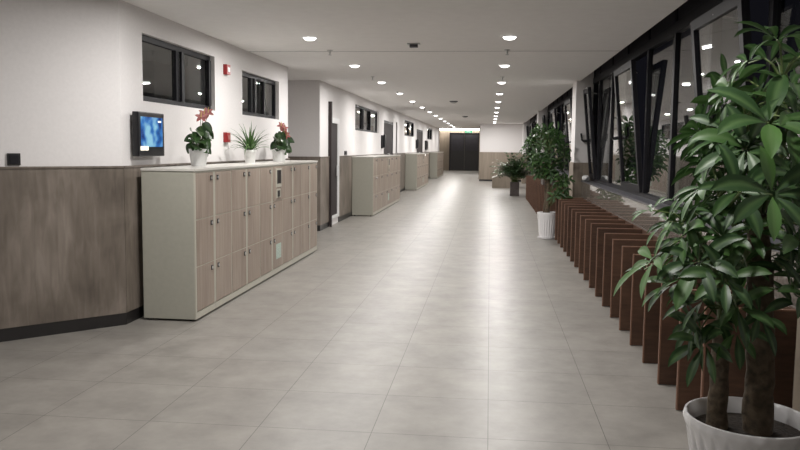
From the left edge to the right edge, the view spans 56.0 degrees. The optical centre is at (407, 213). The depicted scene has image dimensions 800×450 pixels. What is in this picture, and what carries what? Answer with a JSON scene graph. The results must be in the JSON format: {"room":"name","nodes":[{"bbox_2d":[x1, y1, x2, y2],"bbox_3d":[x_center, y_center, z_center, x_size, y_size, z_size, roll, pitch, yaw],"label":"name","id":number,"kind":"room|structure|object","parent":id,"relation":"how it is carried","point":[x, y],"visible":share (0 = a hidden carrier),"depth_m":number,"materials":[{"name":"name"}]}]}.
{"room":"school corridor","nodes":[
{"label":"school corridor","id":0,"kind":"room"},
{"bbox_2d":[0,0,121,166],"bbox_3d":[-3.854,-0.318,4.952,3.812,2.620,0.250,-3,7,-40],"label":"wall","id":1,"kind":"structure","parent":0,"point":[60,64],"depth_m":5.73,"materials":[{"name":"white paint"}]},
{"bbox_2d":[7,153,20,164],"bbox_3d":[-2.909,-0.404,5.557,0.090,0.088,0.020,-3,7,-40],"label":"wall switch","id":2,"kind":"object","parent":1,"relation":"attached to","point":[12,158],"visible":1,"depth_m":5.55,"materials":[{"name":"black plastic"}]},
{"bbox_2d":[0,166,123,168],"bbox_3d":[-3.841,-0.300,4.947,3.823,0.015,0.278,-3,7,-40],"label":"trim","id":3,"kind":"structure","parent":1,"relation":"attached to","point":[20,167],"depth_m":5.74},
{"bbox_2d":[0,313,125,341],"bbox_3d":[-3.862,0.938,5.059,3.817,0.100,0.264,-3,7,-40],"label":"baseboard","id":4,"kind":"structure","parent":1,"relation":"attached to","point":[45,329],"depth_m":5.86,"materials":[{"name":"black wood"}]},
{"bbox_2d":[0,168,126,328],"bbox_3d":[-3.851,0.298,5.001,3.820,1.185,0.270,-3,7,-40],"label":"wall panel","id":5,"kind":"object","parent":1,"relation":"attached to","point":[63,256],"depth_m":5.80,"materials":[{"name":"brown wood"}]},
{"bbox_2d":[118,0,287,165],"bbox_3d":[-2.186,-0.617,8.590,0.300,2.620,5.050,1,5,6],"label":"wall","id":6,"kind":"structure","parent":0,"point":[134,21],"depth_m":7.50,"materials":[{"name":"white paint"}]},
{"bbox_2d":[126,305,143,323],"bbox_3d":[-2.045,0.641,8.683,0.015,0.100,5.050,1,5,6],"label":"baseboard","id":7,"kind":"structure","parent":6,"relation":"attached to","point":[137,313],"depth_m":6.32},
{"bbox_2d":[132,111,163,156],"bbox_3d":[-2.220,-0.679,6.423,0.090,0.370,0.500,1,5,6],"label":"wall monitor","id":8,"kind":"object","parent":6,"relation":"attached to","point":[147,127],"visible":1,"depth_m":6.34,"materials":[{"name":"black plastic"}]},
{"bbox_2d":[142,34,210,108],"bbox_3d":[-2.227,-1.326,7.246,0.075,0.575,1.700,1,5,6],"label":"window","id":9,"kind":"structure","parent":6,"relation":"in","point":[172,74],"depth_m":7.21,"materials":[{"name":"black glass"}]},
{"bbox_2d":[124,158,289,311],"bbox_3d":[-2.030,-0.006,8.626,0.029,1.200,5.050,1,5,6],"label":"trim","id":10,"kind":"structure","parent":6,"relation":"attached to","point":[134,289],"depth_m":6.28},
{"bbox_2d":[223,64,230,74],"bbox_3d":[-2.013,-1.606,8.380,0.050,0.110,0.120,1,5,6],"label":"fire alarm strobe","id":11,"kind":"object","parent":6,"relation":"attached to","point":[226,68],"visible":1,"depth_m":8.33,"materials":[{"name":"red plastic"}]},
{"bbox_2d":[223,132,230,141],"bbox_3d":[-2.024,-0.857,8.425,0.050,0.110,0.120,1,5,6],"label":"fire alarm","id":12,"kind":"object","parent":6,"relation":"attached to","point":[226,136],"visible":0.95,"depth_m":8.37,"materials":[{"name":"red plastic"}]},
{"bbox_2d":[242,72,275,118],"bbox_3d":[-1.953,-1.518,9.764,0.075,0.525,1.580,1,5,6],"label":"window","id":13,"kind":"structure","parent":6,"relation":"in","point":[258,93],"depth_m":9.81,"materials":[{"name":"black glass"}]},
{"bbox_2d":[288,80,327,156],"bbox_3d":[-2.298,-1.054,13.557,1.600,2.620,0.700,1,5,6],"label":"wall","id":14,"kind":"structure","parent":0,"point":[307,99],"depth_m":13.11,"materials":[{"name":"white paint"}]},
{"bbox_2d":[288,156,329,224],"bbox_3d":[-2.293,-0.444,13.595,1.628,1.200,0.728,1,5,6],"label":"trim","id":15,"kind":"structure","parent":14,"relation":"attached to","point":[323,162],"depth_m":13.29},
{"bbox_2d":[317,222,328,230],"bbox_3d":[-2.307,0.202,13.659,1.614,0.100,0.714,1,5,6],"label":"baseboard","id":16,"kind":"structure","parent":14,"relation":"attached to","point":[323,226],"depth_m":13.41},
{"bbox_2d":[328,101,331,226],"bbox_3d":[-1.458,-0.911,13.871,0.110,2.300,0.080,1,5,6],"label":"trim","id":17,"kind":"structure","parent":14,"relation":"attached to","point":[329,102],"depth_m":13.82,"materials":[{"name":"black metal"}]},
{"bbox_2d":[0,170,688,449],"bbox_3d":[0.766,-0.473,23.501,9.500,0.200,55.400,1,5,6],"label":"floor","id":18,"kind":"structure","parent":0,"point":[439,318],"depth_m":5.19,"materials":[{"name":"grey tile"}]},
{"bbox_2d":[141,170,214,320],"bbox_3d":[-1.961,0.253,6.487,0.471,1.258,0.441,1,5,6],"label":"locker","id":19,"kind":"object","parent":18,"relation":"on","point":[178,206],"visible":0.98,"depth_m":6.28,"materials":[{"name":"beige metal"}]},
{"bbox_2d":[140,160,317,170],"bbox_3d":[-1.741,-0.555,8.415,0.469,0.022,4.458,1,5,6],"label":"board","id":20,"kind":"object","parent":19,"relation":"on","point":[207,167],"visible":1,"depth_m":7.18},
{"bbox_2d":[184,107,213,165],"bbox_3d":[-1.946,-0.716,6.933,0.254,0.552,0.442,1,5,6],"label":"anthurium","id":21,"kind":"object","parent":20,"relation":"on","point":[198,152],"visible":1,"depth_m":6.92,"materials":[{"name":"plant"}]},
{"bbox_2d":[188,149,208,165],"bbox_3d":[-1.938,-0.523,6.971,0.180,0.160,0.180,1,5,6],"label":"pot","id":22,"kind":"object","parent":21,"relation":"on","point":[197,158],"depth_m":6.91,"materials":[{"name":"white ceramic"}]},
{"bbox_2d":[227,121,274,162],"bbox_3d":[-1.811,-0.805,8.427,0.582,0.471,0.584,4,6,36],"label":"spider plant","id":23,"kind":"object","parent":20,"relation":"on","point":[249,152],"visible":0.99,"depth_m":8.41,"materials":[{"name":"plant"}]},
{"bbox_2d":[270,122,289,161],"bbox_3d":[-1.607,-0.913,9.519,0.231,0.501,0.354,4,6,31],"label":"anthurium","id":24,"kind":"object","parent":20,"relation":"on","point":[283,144],"visible":0.99,"depth_m":9.48,"materials":[{"name":"plant"}]},
{"bbox_2d":[271,149,285,161],"bbox_3d":[-1.639,-0.741,9.534,0.180,0.155,0.180,1,5,6],"label":"pot","id":25,"kind":"object","parent":24,"relation":"on","point":[278,156],"depth_m":9.47,"materials":[{"name":"white ceramic"}]},
{"bbox_2d":[277,136,294,160],"bbox_3d":[-1.652,-0.896,9.982,0.250,0.386,0.338,1,5,6],"label":"anthurium","id":26,"kind":"object","parent":20,"relation":"on","point":[290,139],"visible":0.08,"depth_m":10.04,"materials":[{"name":"plant"}]},
{"bbox_2d":[214,168,246,308],"bbox_3d":[-1.889,0.196,7.149,0.471,1.258,0.886,1,5,6],"label":"locker","id":27,"kind":"object","parent":18,"relation":"on","point":[230,226],"visible":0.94,"depth_m":7.07,"materials":[{"name":"brown wood"}]},
{"bbox_2d":[246,166,271,289],"bbox_3d":[-1.793,0.120,8.030,0.471,1.258,0.886,1,5,6],"label":"locker","id":28,"kind":"object","parent":18,"relation":"on","point":[258,179],"visible":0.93,"depth_m":7.96,"materials":[{"name":"brown wood"}]},
{"bbox_2d":[272,164,292,274],"bbox_3d":[-1.695,0.044,8.911,0.474,1.258,0.886,1,5,6],"label":"locker","id":29,"kind":"object","parent":18,"relation":"on","point":[282,180],"visible":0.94,"depth_m":8.85,"materials":[{"name":"brown wood"}]},
{"bbox_2d":[292,163,309,262],"bbox_3d":[-1.601,-0.032,9.793,0.471,1.258,0.886,1,5,6],"label":"locker","id":30,"kind":"object","parent":18,"relation":"on","point":[300,172],"visible":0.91,"depth_m":9.75,"materials":[{"name":"brown wood"}]},
{"bbox_2d":[310,162,316,252],"bbox_3d":[-1.529,-0.089,10.454,0.471,1.258,0.441,1,5,6],"label":"locker","id":31,"kind":"object","parent":18,"relation":"on","point":[313,166],"visible":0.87,"depth_m":10.42,"materials":[{"name":"brown wood"}]},
{"bbox_2d":[352,157,376,215],"bbox_3d":[-0.942,-0.599,16.349,0.470,1.258,0.441,1,5,6],"label":"locker","id":32,"kind":"object","parent":18,"relation":"on","point":[363,169],"visible":1,"depth_m":16.14,"materials":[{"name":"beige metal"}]},
{"bbox_2d":[352,155,400,157],"bbox_3d":[-0.699,-1.426,18.497,0.469,0.022,4.903,1,5,6],"label":"board","id":33,"kind":"object","parent":32,"relation":"on","point":[368,156],"visible":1,"depth_m":17.11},
{"bbox_2d":[376,157,381,212],"bbox_3d":[-0.870,-0.656,17.010,0.470,1.258,0.886,1,5,6],"label":"locker","id":34,"kind":"object","parent":18,"relation":"on","point":[379,159],"visible":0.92,"depth_m":16.95,"materials":[{"name":"brown wood"}]},
{"bbox_2d":[382,157,387,209],"bbox_3d":[-0.774,-0.732,17.891,0.470,1.258,0.886,1,5,6],"label":"locker","id":35,"kind":"object","parent":18,"relation":"on","point":[384,159],"visible":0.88,"depth_m":17.82,"materials":[{"name":"brown wood"}]},
{"bbox_2d":[387,156,391,206],"bbox_3d":[-0.676,-0.808,18.773,0.473,1.258,0.886,1,5,6],"label":"locker","id":36,"kind":"object","parent":18,"relation":"on","point":[389,161],"visible":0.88,"depth_m":18.71,"materials":[{"name":"brown wood"}]},
{"bbox_2d":[392,156,396,203],"bbox_3d":[-0.582,-0.884,19.654,0.470,1.258,0.886,1,5,6],"label":"locker","id":37,"kind":"object","parent":18,"relation":"on","point":[394,158],"visible":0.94,"depth_m":19.60,"materials":[{"name":"brown wood"}]},
{"bbox_2d":[396,156,399,201],"bbox_3d":[-0.486,-0.960,20.536,0.470,1.258,0.886,1,5,6],"label":"locker","id":38,"kind":"object","parent":18,"relation":"on","point":[397,157],"visible":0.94,"depth_m":20.45,"materials":[{"name":"brown wood"}]},
{"bbox_2d":[405,154,417,189],"bbox_3d":[0.139,-1.474,26.484,0.424,1.258,0.441,1,5,6],"label":"locker","id":39,"kind":"object","parent":18,"relation":"on","point":[411,160],"visible":1,"depth_m":26.27,"materials":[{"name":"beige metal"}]},
{"bbox_2d":[418,154,420,188],"bbox_3d":[0.211,-1.531,27.145,0.424,1.258,0.886,1,5,6],"label":"locker","id":40,"kind":"object","parent":18,"relation":"on","point":[419,155],"visible":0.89,"depth_m":27.07,"materials":[{"name":"brown wood"}]},
{"bbox_2d":[420,154,422,187],"bbox_3d":[0.307,-1.607,28.026,0.424,1.258,0.886,1,5,6],"label":"locker","id":41,"kind":"object","parent":18,"relation":"on","point":[421,169],"visible":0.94,"depth_m":27.98,"materials":[{"name":"brown wood"}]},
{"bbox_2d":[422,154,424,186],"bbox_3d":[0.404,-1.683,28.908,0.427,1.258,0.886,1,5,6],"label":"locker","id":42,"kind":"object","parent":18,"relation":"on","point":[423,180],"visible":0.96,"depth_m":28.88,"materials":[{"name":"brown wood"}]},
{"bbox_2d":[424,154,426,185],"bbox_3d":[0.499,-1.759,29.789,0.424,1.258,0.886,1,5,6],"label":"locker","id":43,"kind":"object","parent":18,"relation":"on","point":[425,154],"visible":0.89,"depth_m":29.75,"materials":[{"name":"brown wood"}]},
{"bbox_2d":[426,153,428,183],"bbox_3d":[0.595,-1.835,30.671,0.424,1.258,0.886,1,5,6],"label":"locker","id":44,"kind":"object","parent":18,"relation":"on","point":[428,153],"visible":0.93,"depth_m":30.62,"materials":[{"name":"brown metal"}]},
{"bbox_2d":[430,153,437,177],"bbox_3d":[1.278,-2.393,37.133,0.383,1.258,0.441,1,5,6],"label":"locker","id":45,"kind":"object","parent":18,"relation":"on","point":[433,156],"visible":0.93,"depth_m":36.92,"materials":[{"name":"green metal"}]},
{"bbox_2d":[492,173,513,187],"bbox_3d":[3.718,-1.353,29.009,0.960,0.660,0.920,1,5,6],"label":"base cabinet","id":46,"kind":"object","parent":18,"relation":"on","point":[502,182],"visible":0.42,"depth_m":28.59,"materials":[{"name":"beige wood"}]},
{"bbox_2d":[489,152,531,195],"bbox_3d":[3.237,-1.275,23.935,1.313,1.379,1.863,1,5,6],"label":"potted palm","id":47,"kind":"object","parent":18,"relation":"on","point":[515,170],"visible":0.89,"depth_m":23.74,"materials":[{"name":"plant"}]},
{"bbox_2d":[516,122,575,238],"bbox_3d":[2.348,-0.560,12.439,0.922,1.939,0.888,5,7,42],"label":"tree","id":48,"kind":"object","parent":18,"relation":"on","point":[546,218],"visible":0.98,"depth_m":12.32,"materials":[{"name":"green plant"}]},
{"bbox_2d":[526,176,567,213],"bbox_3d":[3.240,-0.403,17.858,0.454,0.693,9.068,1,5,6],"label":"radiator cover","id":49,"kind":"object","parent":18,"relation":"on","point":[535,191],"visible":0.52,"depth_m":17.64,"materials":[{"name":"brown wood"}]},
{"bbox_2d":[541,174,555,184],"bbox_3d":[3.139,-0.819,16.720,0.414,0.329,0.744,1,5,6],"label":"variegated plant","id":50,"kind":"object","parent":49,"relation":"on","point":[542,180],"visible":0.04,"depth_m":16.48,"materials":[{"name":"green plant"}]},
{"bbox_2d":[555,198,796,409],"bbox_3d":[2.167,0.447,8.011,0.454,0.693,8.592,1,5,6],"label":"radiator cover","id":51,"kind":"object","parent":18,"relation":"on","point":[603,244],"visible":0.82,"depth_m":5.66,"materials":[{"name":"brown wood"}]},
{"bbox_2d":[613,21,799,449],"bbox_3d":[1.318,0.240,2.940,0.842,1.980,1.133,5,7,43],"label":"tree","id":52,"kind":"object","parent":18,"relation":"on","point":[719,420],"visible":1,"depth_m":2.83,"materials":[{"name":"green plant"}]},
{"bbox_2d":[328,84,438,224],"bbox_3d":[-0.125,-2.372,28.896,0.600,2.620,30.380,1,5,6],"label":"wall","id":53,"kind":"structure","parent":0,"point":[355,142],"depth_m":18.41,"materials":[{"name":"white paint"}]},
{"bbox_2d":[332,117,339,218],"bbox_3d":[-1.387,-0.872,14.352,0.090,1.900,0.760,1,5,6],"label":"door","id":54,"kind":"structure","parent":53,"relation":"in","point":[335,121],"depth_m":14.46,"materials":[{"name":"grey metal"}]},
{"bbox_2d":[338,211,351,221],"bbox_3d":[-1.031,-0.162,17.994,0.015,0.100,6.350,1,5,6],"label":"baseboard","id":55,"kind":"structure","parent":53,"relation":"attached to","point":[349,214],"depth_m":15.44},
{"bbox_2d":[338,154,383,216],"bbox_3d":[-1.016,-0.810,17.936,0.029,1.200,6.350,1,5,6],"label":"trim","id":56,"kind":"structure","parent":53,"relation":"attached to","point":[345,162],"depth_m":15.46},
{"bbox_2d":[355,105,376,132],"bbox_3d":[-1.027,-2.279,18.265,0.075,0.570,3.550,1,5,6],"label":"window","id":57,"kind":"structure","parent":53,"relation":"in","point":[365,119],"depth_m":18.29,"materials":[{"name":"black glass"}]},
{"bbox_2d":[381,135,385,147],"bbox_3d":[-0.665,-1.982,20.598,0.110,0.380,0.300,1,5,6],"label":"wall telephone","id":58,"kind":"object","parent":53,"relation":"attached to","point":[383,137],"visible":1,"depth_m":20.52,"materials":[{"name":"black plastic"}]},
{"bbox_2d":[384,120,392,154],"bbox_3d":[-0.594,-1.586,22.038,0.121,2.240,2.000,1,5,6],"label":"door","id":59,"kind":"structure","parent":53,"relation":"in","point":[388,126],"depth_m":22.14,"materials":[{"name":"grey metal"}]},
{"bbox_2d":[397,152,416,188],"bbox_3d":[0.006,-1.620,27.321,0.029,1.200,6.400,1,5,6],"label":"trim","id":60,"kind":"structure","parent":53,"relation":"attached to","point":[402,157],"depth_m":25.48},
{"bbox_2d":[404,120,413,136],"bbox_3d":[0.001,-3.134,27.696,0.075,0.550,3.400,1,5,6],"label":"window","id":61,"kind":"structure","parent":53,"relation":"in","point":[409,126],"depth_m":28.08,"materials":[{"name":"black glass"}]},
{"bbox_2d":[417,129,422,152],"bbox_3d":[0.469,-2.428,31.794,0.121,2.240,2.700,1,5,6],"label":"door","id":62,"kind":"structure","parent":53,"relation":"in","point":[419,132],"depth_m":32.24,"materials":[{"name":"grey wood"}]},
{"bbox_2d":[427,128,431,139],"bbox_3d":[1.015,-3.937,37.006,0.075,0.550,3.000,1,5,6],"label":"window","id":63,"kind":"structure","parent":53,"relation":"in","point":[429,131],"depth_m":37.05,"materials":[{"name":"glass"}]},
{"bbox_2d":[422,151,439,176],"bbox_3d":[1.230,-2.590,38.563,0.029,1.200,10.900,1,5,6],"label":"trim","id":64,"kind":"structure","parent":53,"relation":"attached to","point":[435,151],"depth_m":36.75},
{"bbox_2d":[122,0,687,128],"bbox_3d":[0.044,-3.378,23.328,7.980,0.360,55.400,1,5,6],"label":"ceiling","id":65,"kind":"structure","parent":0,"point":[558,44],"depth_m":8.14,"materials":[{"name":"paint"}]},
{"bbox_2d":[301,36,317,40],"bbox_3d":[-1.034,-1.843,7.929,0.176,0.034,0.176,1,5,6],"label":"recessed light","id":66,"kind":"object","parent":65,"relation":"in","point":[308,38],"visible":1,"depth_m":7.88,"materials":[{"name":"white plastic"}]},
{"bbox_2d":[304,37,315,40],"bbox_3d":[-1.034,-1.843,7.929,0.134,0.034,0.134,1,5,6],"label":"diffuser","id":67,"kind":"object","parent":66,"relation":"attached to","point":[306,38],"depth_m":7.89,"materials":[{"name":"white plastic"}]},
{"bbox_2d":[295,51,413,51],"bbox_3d":[0.136,-1.938,8.971,4.680,0.003,0.008,1,5,6],"label":"trim","id":68,"kind":"structure","parent":65,"relation":"attached to","point":[295,51],"depth_m":9.05,"materials":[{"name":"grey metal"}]},
{"bbox_2d":[349,64,360,67],"bbox_3d":[-0.748,-2.070,10.554,0.176,0.034,0.176,1,5,6],"label":"recessed light","id":69,"kind":"object","parent":65,"relation":"in","point":[351,65],"visible":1,"depth_m":10.51,"materials":[{"name":"white plastic"}]},
{"bbox_2d":[407,43,420,47],"bbox_3d":[0.064,-1.859,8.313,0.140,0.045,0.100,1,5,6],"label":"ceiling sensor","id":70,"kind":"object","parent":65,"relation":"attached to","point":[411,45],"visible":1,"depth_m":8.28,"materials":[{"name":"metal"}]},
{"bbox_2d":[498,64,510,67],"bbox_3d":[1.325,-2.026,10.332,0.176,0.034,0.176,1,5,6],"label":"recessed light","id":71,"kind":"object","parent":65,"relation":"in","point":[501,65],"visible":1,"depth_m":10.29,"materials":[{"name":"white plastic"}]},
{"bbox_2d":[501,35,517,39],"bbox_3d":[1.039,-1.799,7.707,0.176,0.034,0.176,1,5,6],"label":"recessed light","id":72,"kind":"object","parent":65,"relation":"in","point":[506,37],"visible":1,"depth_m":7.66,"materials":[{"name":"white plastic"}]},
{"bbox_2d":[503,36,515,39],"bbox_3d":[1.039,-1.799,7.707,0.134,0.034,0.134,1,5,6],"label":"diffuser","id":73,"kind":"object","parent":72,"relation":"attached to","point":[505,37],"depth_m":7.66,"materials":[{"name":"white plastic"}]},
{"bbox_2d":[439,130,478,170],"bbox_3d":[3.585,-4.339,50.473,4.200,2.860,0.300,1,5,6],"label":"wall","id":74,"kind":"structure","parent":0,"point":[444,134],"depth_m":50.41,"materials":[{"name":"beige paint"}]},
{"bbox_2d":[440,129,478,129],"bbox_3d":[3.382,-5.663,50.199,3.200,0.140,0.061,1,5,6],"label":"trim","id":75,"kind":"structure","parent":74,"relation":"attached to","point":[440,129],"depth_m":50.17,"materials":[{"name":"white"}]},
{"bbox_2d":[449,133,478,170],"bbox_3d":[3.764,-4.147,50.258,2.010,2.520,0.120,1,5,6],"label":"door","id":76,"kind":"structure","parent":74,"relation":"in","point":[467,159],"depth_m":50.21,"materials":[{"name":"black wood"}]},
{"bbox_2d":[480,124,522,151],"bbox_3d":[5.469,-3.760,42.165,2.660,3.200,15.850,1,5,6],"label":"wall","id":77,"kind":"structure","parent":0,"point":[493,137],"depth_m":34.32,"materials":[{"name":"white paint"}]},
{"bbox_2d":[478,126,521,179],"bbox_3d":[5.126,-3.457,42.208,2.060,2.420,15.890,1,5,6],"label":"trim","id":78,"kind":"structure","parent":77,"relation":"attached to","point":[486,159],"depth_m":34.42,"materials":[{"name":"beige wood"}]},
{"bbox_2d":[479,179,520,181],"bbox_3d":[4.264,-1.534,34.473,2.025,0.080,0.032,1,5,6],"label":"baseboard","id":79,"kind":"structure","parent":77,"relation":"attached to","point":[479,179],"depth_m":34.53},
{"bbox_2d":[522,119,529,153],"bbox_3d":[5.253,-2.933,32.694,0.540,3.200,0.600,1,5,6],"label":"wall","id":80,"kind":"structure","parent":0,"point":[527,123],"depth_m":32.36,"materials":[{"name":"white paint"}]},
{"bbox_2d":[521,154,527,183],"bbox_3d":[5.120,-1.969,32.791,0.325,1.260,0.630,1,5,6],"label":"trim","id":81,"kind":"structure","parent":80,"relation":"attached to","point":[522,179],"depth_m":32.52,"materials":[{"name":"beige wood"}]},
{"bbox_2d":[536,106,547,152],"bbox_3d":[4.174,-2.078,22.789,0.540,3.200,0.600,1,5,6],"label":"wall","id":82,"kind":"structure","parent":0,"point":[544,111],"depth_m":22.43,"materials":[{"name":"white paint"}]},
{"bbox_2d":[570,71,598,162],"bbox_3d":[3.095,-1.223,12.884,0.540,3.200,0.600,1,5,6],"label":"wall","id":83,"kind":"structure","parent":0,"point":[579,154],"depth_m":12.59,"materials":[{"name":"white paint"}]},
{"bbox_2d":[569,162,589,197],"bbox_3d":[2.962,-0.259,12.982,0.325,1.260,0.630,1,5,6],"label":"trim","id":84,"kind":"structure","parent":83,"relation":"attached to","point":[577,170],"depth_m":12.65,"materials":[{"name":"beige wood"}]},
{"bbox_2d":[525,162,798,401],"bbox_3d":[3.381,-0.284,15.130,0.410,0.945,38.750,1,5,6],"label":"wall","id":85,"kind":"structure","parent":0,"point":[623,207],"depth_m":8.08,"materials":[{"name":"white paint"}]},
{"bbox_2d":[526,114,536,161],"bbox_3d":[4.661,-2.977,27.706,0.276,2.255,9.400,1,5,6],"label":"window","id":86,"kind":"structure","parent":85,"relation":"in","point":[533,121],"depth_m":29.23,"materials":[{"name":"grey metal"}]},
{"bbox_2d":[542,87,572,176],"bbox_3d":[3.583,-2.122,17.802,0.276,2.255,9.400,1,5,6],"label":"window","id":87,"kind":"structure","parent":85,"relation":"in","point":[564,101],"depth_m":17.77,"materials":[{"name":"glass"}]},
{"bbox_2d":[580,0,799,251],"bbox_3d":[2.504,-1.267,7.897,0.276,2.255,9.400,1,5,6],"label":"window","id":88,"kind":"structure","parent":85,"relation":"in","point":[688,44],"depth_m":7.43,"materials":[{"name":"black glass"}]},
{"bbox_2d":[582,175,589,180],"bbox_3d":[2.901,-0.583,12.291,0.125,0.098,0.174,1,5,6],"label":"crumpled paper","id":89,"kind":"object","parent":88,"relation":"on","point":[585,178],"visible":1,"depth_m":12.25,"materials":[{"name":"white paper"}]},
{"bbox_3d":[-0.503,-3.076,23.818,0.300,0.340,0.400,1,5,6],"label":"wall","id":90,"kind":"structure","parent":0,"visible":0},
{"bbox_2d":[396,122,396,154],"bbox_3d":[-0.419,-1.769,23.922,0.060,2.280,0.400,1,5,6],"label":"door","id":91,"kind":"structure","parent":90,"relation":"in","point":[396,122],"depth_m":24.00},
{"bbox_3d":[2.017,-0.368,2.979,0.540,3.200,0.600,1,5,6],"label":"wall","id":92,"kind":"structure","parent":0,"visible":0},
{"bbox_2d":[792,288,799,411],"bbox_3d":[1.884,0.596,3.077,0.325,1.260,0.630,1,5,6],"label":"trim","id":93,"kind":"structure","parent":92,"relation":"attached to","point":[796,388],"depth_m":3.39,"materials":[{"name":"beige wood"}]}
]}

